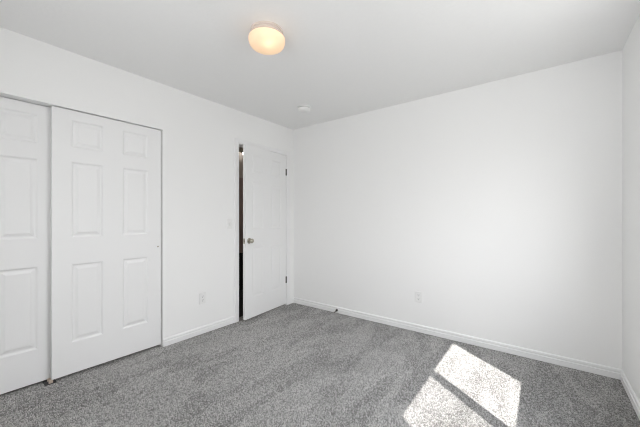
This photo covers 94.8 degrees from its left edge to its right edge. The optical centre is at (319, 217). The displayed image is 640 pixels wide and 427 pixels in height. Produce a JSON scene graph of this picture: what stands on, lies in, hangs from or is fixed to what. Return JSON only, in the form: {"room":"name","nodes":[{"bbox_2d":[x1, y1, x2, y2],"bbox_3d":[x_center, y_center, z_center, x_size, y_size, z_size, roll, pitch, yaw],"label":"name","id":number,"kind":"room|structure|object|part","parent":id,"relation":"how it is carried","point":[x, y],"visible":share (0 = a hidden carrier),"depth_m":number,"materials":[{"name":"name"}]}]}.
{"room":"empty bedroom","nodes":[
{"label":"empty bedroom","id":0,"kind":"room"},
{"bbox_2d":[0,27,293,346],"bbox_3d":[-1.494,-0.020,2.775,0.110,2.440,3.560,0,0,37],"label":"wall","id":1,"kind":"structure","parent":0,"point":[198,134],"depth_m":2.86,"materials":[{"name":"paint"}]},
{"bbox_2d":[0,97,50,394],"bbox_3d":[-2.204,0.188,1.907,0.035,1.993,0.762,0,0,37],"label":"door","id":2,"kind":"structure","parent":1,"relation":"in","point":[25,128],"depth_m":2.06,"materials":[{"name":"paint"}]},
{"bbox_3d":[-2.091,-0.635,2.034,0.008,0.210,0.202,0,0,37],"label":"panel","id":3,"kind":"part","parent":2,"relation":"part of","materials":[{"name":"paint"}]},
{"bbox_3d":[-2.091,-0.135,2.034,0.008,0.574,0.202,0,0,37],"label":"panel","id":4,"kind":"part","parent":2,"relation":"part of","materials":[{"name":"paint"}]},
{"bbox_3d":[-2.091,0.648,2.034,0.008,0.593,0.202,0,0,37],"label":"panel","id":5,"kind":"part","parent":2,"relation":"part of","materials":[{"name":"paint"}]},
{"bbox_2d":[51,106,160,379],"bbox_3d":[-1.725,0.184,2.443,0.037,1.987,0.762,0,0,37],"label":"door","id":6,"kind":"structure","parent":1,"relation":"in","point":[106,173],"depth_m":2.38,"materials":[{"name":"paint"}]},
{"bbox_3d":[-1.818,-0.635,2.300,0.008,0.210,0.202,0,0,37],"label":"panel","id":7,"kind":"part","parent":6,"relation":"part of","materials":[{"name":"paint"}]},
{"bbox_3d":[-1.818,-0.135,2.300,0.008,0.574,0.202,0,0,37],"label":"panel","id":8,"kind":"part","parent":6,"relation":"part of","materials":[{"name":"paint"}]},
{"bbox_3d":[-1.818,0.648,2.300,0.008,0.593,0.202,0,0,37],"label":"panel","id":9,"kind":"part","parent":6,"relation":"part of","materials":[{"name":"paint"}]},
{"bbox_3d":[-1.613,-0.635,2.571,0.008,0.210,0.202,0,0,37],"label":"panel","id":10,"kind":"part","parent":6,"relation":"part of","materials":[{"name":"paint"}]},
{"bbox_3d":[-1.613,-0.135,2.571,0.008,0.574,0.202,0,0,37],"label":"panel","id":11,"kind":"part","parent":6,"relation":"part of","materials":[{"name":"paint"}]},
{"bbox_3d":[-1.613,0.648,2.571,0.008,0.593,0.202,0,0,37],"label":"panel","id":12,"kind":"part","parent":6,"relation":"part of","materials":[{"name":"paint"}]},
{"bbox_2d":[199,292,205,304],"bbox_3d":[-1.216,0.837,3.044,0.008,0.115,0.070,0,0,37],"label":"outlet","id":13,"kind":"object","parent":1,"relation":"attached to","point":[202,296],"visible":1,"depth_m":3.04,"materials":[{"name":"white plastic"}]},
{"bbox_2d":[163,297,293,346],"bbox_3d":[-1.412,1.163,2.782,0.013,0.075,3.450,0,0,37],"label":"baseboard","id":14,"kind":"structure","parent":1,"relation":"attached to","point":[188,334],"depth_m":3.00,"materials":[{"name":"paint"}]},
{"bbox_2d":[227,219,231,228],"bbox_3d":[-1.012,0.073,3.305,0.018,0.115,0.070,0,0,37],"label":"light switch","id":15,"kind":"object","parent":1,"relation":"attached to","point":[229,221],"visible":1,"depth_m":3.30,"materials":[{"name":"white plastic"}]},
{"bbox_2d":[235,138,289,322],"bbox_3d":[-0.698,0.144,3.721,0.016,2.112,0.908,0,0,37],"label":"trim","id":16,"kind":"structure","parent":1,"relation":"attached to","point":[238,141],"depth_m":3.48,"materials":[{"name":"paint"}]},
{"bbox_2d":[243,144,286,319],"bbox_3d":[-0.651,0.168,3.696,0.098,2.024,0.783,0,0,31],"label":"door","id":17,"kind":"structure","parent":1,"relation":"in","point":[264,171],"depth_m":3.64,"materials":[{"name":"paint"}]},
{"bbox_3d":[-0.751,-0.635,3.562,0.004,0.210,0.202,0,0,31],"label":"panel","id":18,"kind":"part","parent":17,"relation":"part of","materials":[{"name":"white wood"}]},
{"bbox_3d":[-0.751,-0.135,3.562,0.004,0.574,0.202,0,0,31],"label":"panel","id":19,"kind":"part","parent":17,"relation":"part of","materials":[{"name":"white wood"}]},
{"bbox_3d":[-0.751,0.648,3.562,0.004,0.593,0.202,0,0,31],"label":"panel","id":20,"kind":"part","parent":17,"relation":"part of","materials":[{"name":"white wood"}]},
{"bbox_3d":[-0.576,-0.635,3.853,0.004,0.210,0.202,0,0,31],"label":"panel","id":21,"kind":"part","parent":17,"relation":"part of","materials":[{"name":"white wood"}]},
{"bbox_3d":[-0.576,-0.135,3.853,0.004,0.574,0.202,0,0,31],"label":"panel","id":22,"kind":"part","parent":17,"relation":"part of","materials":[{"name":"white wood"}]},
{"bbox_3d":[-0.576,0.648,3.853,0.004,0.593,0.202,0,0,31],"label":"panel","id":23,"kind":"part","parent":17,"relation":"part of","materials":[{"name":"white wood"}]},
{"bbox_2d":[239,147,242,177],"bbox_3d":[-1.131,-0.020,4.263,1.170,2.440,2.250,0,0,37],"label":"wall","id":24,"kind":"structure","parent":0,"point":[240,154],"depth_m":4.89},
{"bbox_2d":[239,253,242,289],"bbox_3d":[-1.547,0.895,4.579,0.025,0.610,2.150,0,0,37],"label":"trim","id":25,"kind":"structure","parent":24,"relation":"attached to","point":[240,254],"depth_m":4.87,"materials":[{"name":"black"}]},
{"bbox_2d":[239,178,242,252],"bbox_3d":[-1.549,-0.037,4.580,0.020,1.245,2.150,0,0,37],"label":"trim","id":26,"kind":"structure","parent":24,"relation":"attached to","point":[240,179],"depth_m":4.88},
{"bbox_2d":[0,290,634,426],"bbox_3d":[-0.367,1.230,2.358,4.590,0.060,4.260,0,0,37],"label":"floor","id":27,"kind":"structure","parent":0,"point":[283,307],"depth_m":1.96,"materials":[{"name":"grey carpet"}]},
{"bbox_2d":[0,303,639,426],"bbox_3d":[-0.155,1.204,1.827,3.394,0.011,3.463,0,0,37],"label":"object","id":28,"kind":"structure","parent":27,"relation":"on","point":[307,320],"depth_m":2.13,"materials":[{"name":"grey carpet"}]},
{"bbox_2d":[43,378,56,385],"bbox_3d":[-1.970,1.187,2.142,0.088,0.026,0.064,0,0,37],"label":"guide","id":29,"kind":"object","parent":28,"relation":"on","point":[48,381],"visible":0.86,"depth_m":2.13,"materials":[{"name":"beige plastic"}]},
{"bbox_2d":[0,0,639,129],"bbox_3d":[-0.416,-1.280,2.459,4.790,0.080,4.360,0,0,37],"label":"ceiling","id":30,"kind":"structure","parent":0,"point":[339,59],"depth_m":2.06,"materials":[{"name":"paint"}]},
{"bbox_2d":[248,21,284,54],"bbox_3d":[-0.353,-1.179,1.959,0.240,0.122,0.240,0,0,37],"label":"ceiling lamp","id":31,"kind":"object","parent":30,"relation":"attached to","point":[265,37],"visible":1,"depth_m":1.89,"materials":[{"name":"glass"}]},
{"bbox_2d":[297,105,310,112],"bbox_3d":[-0.182,-1.212,3.308,0.156,0.056,0.156,0,0,37],"label":"smoke detector","id":32,"kind":"object","parent":30,"relation":"attached to","point":[301,108],"visible":1,"depth_m":3.26,"materials":[{"name":"white plastic"}]},
{"bbox_2d":[294,50,621,368],"bbox_3d":[0.965,-0.020,3.212,3.500,2.440,0.110,0,0,37],"label":"wall","id":33,"kind":"structure","parent":0,"point":[499,202],"depth_m":2.72,"materials":[{"name":"paint"}]},
{"bbox_2d":[415,291,421,302],"bbox_3d":[1.035,0.834,3.085,0.070,0.115,0.008,0,0,37],"label":"outlet","id":34,"kind":"object","parent":33,"relation":"attached to","point":[418,295],"visible":1,"depth_m":3.08,"materials":[{"name":"white plastic"}]},
{"bbox_2d":[294,297,621,379],"bbox_3d":[0.928,1.163,3.163,3.280,0.075,0.013,0,0,37],"label":"baseboard","id":35,"kind":"structure","parent":33,"relation":"attached to","point":[607,371],"depth_m":2.72,"materials":[{"name":"paint"}]},
{"bbox_2d":[622,14,639,401],"bbox_3d":[1.206,-0.020,0.726,0.110,2.440,3.560,0,0,37],"label":"wall","id":36,"kind":"structure","parent":0,"point":[630,52],"depth_m":1.97,"materials":[{"name":"paint"}]},
{"bbox_2d":[620,370,639,419],"bbox_3d":[1.190,1.163,0.806,0.013,0.075,3.450,0,0,37],"label":"baseboard","id":37,"kind":"structure","parent":36,"relation":"attached to","point":[635,402],"depth_m":1.92,"materials":[{"name":"paint"}]}
]}

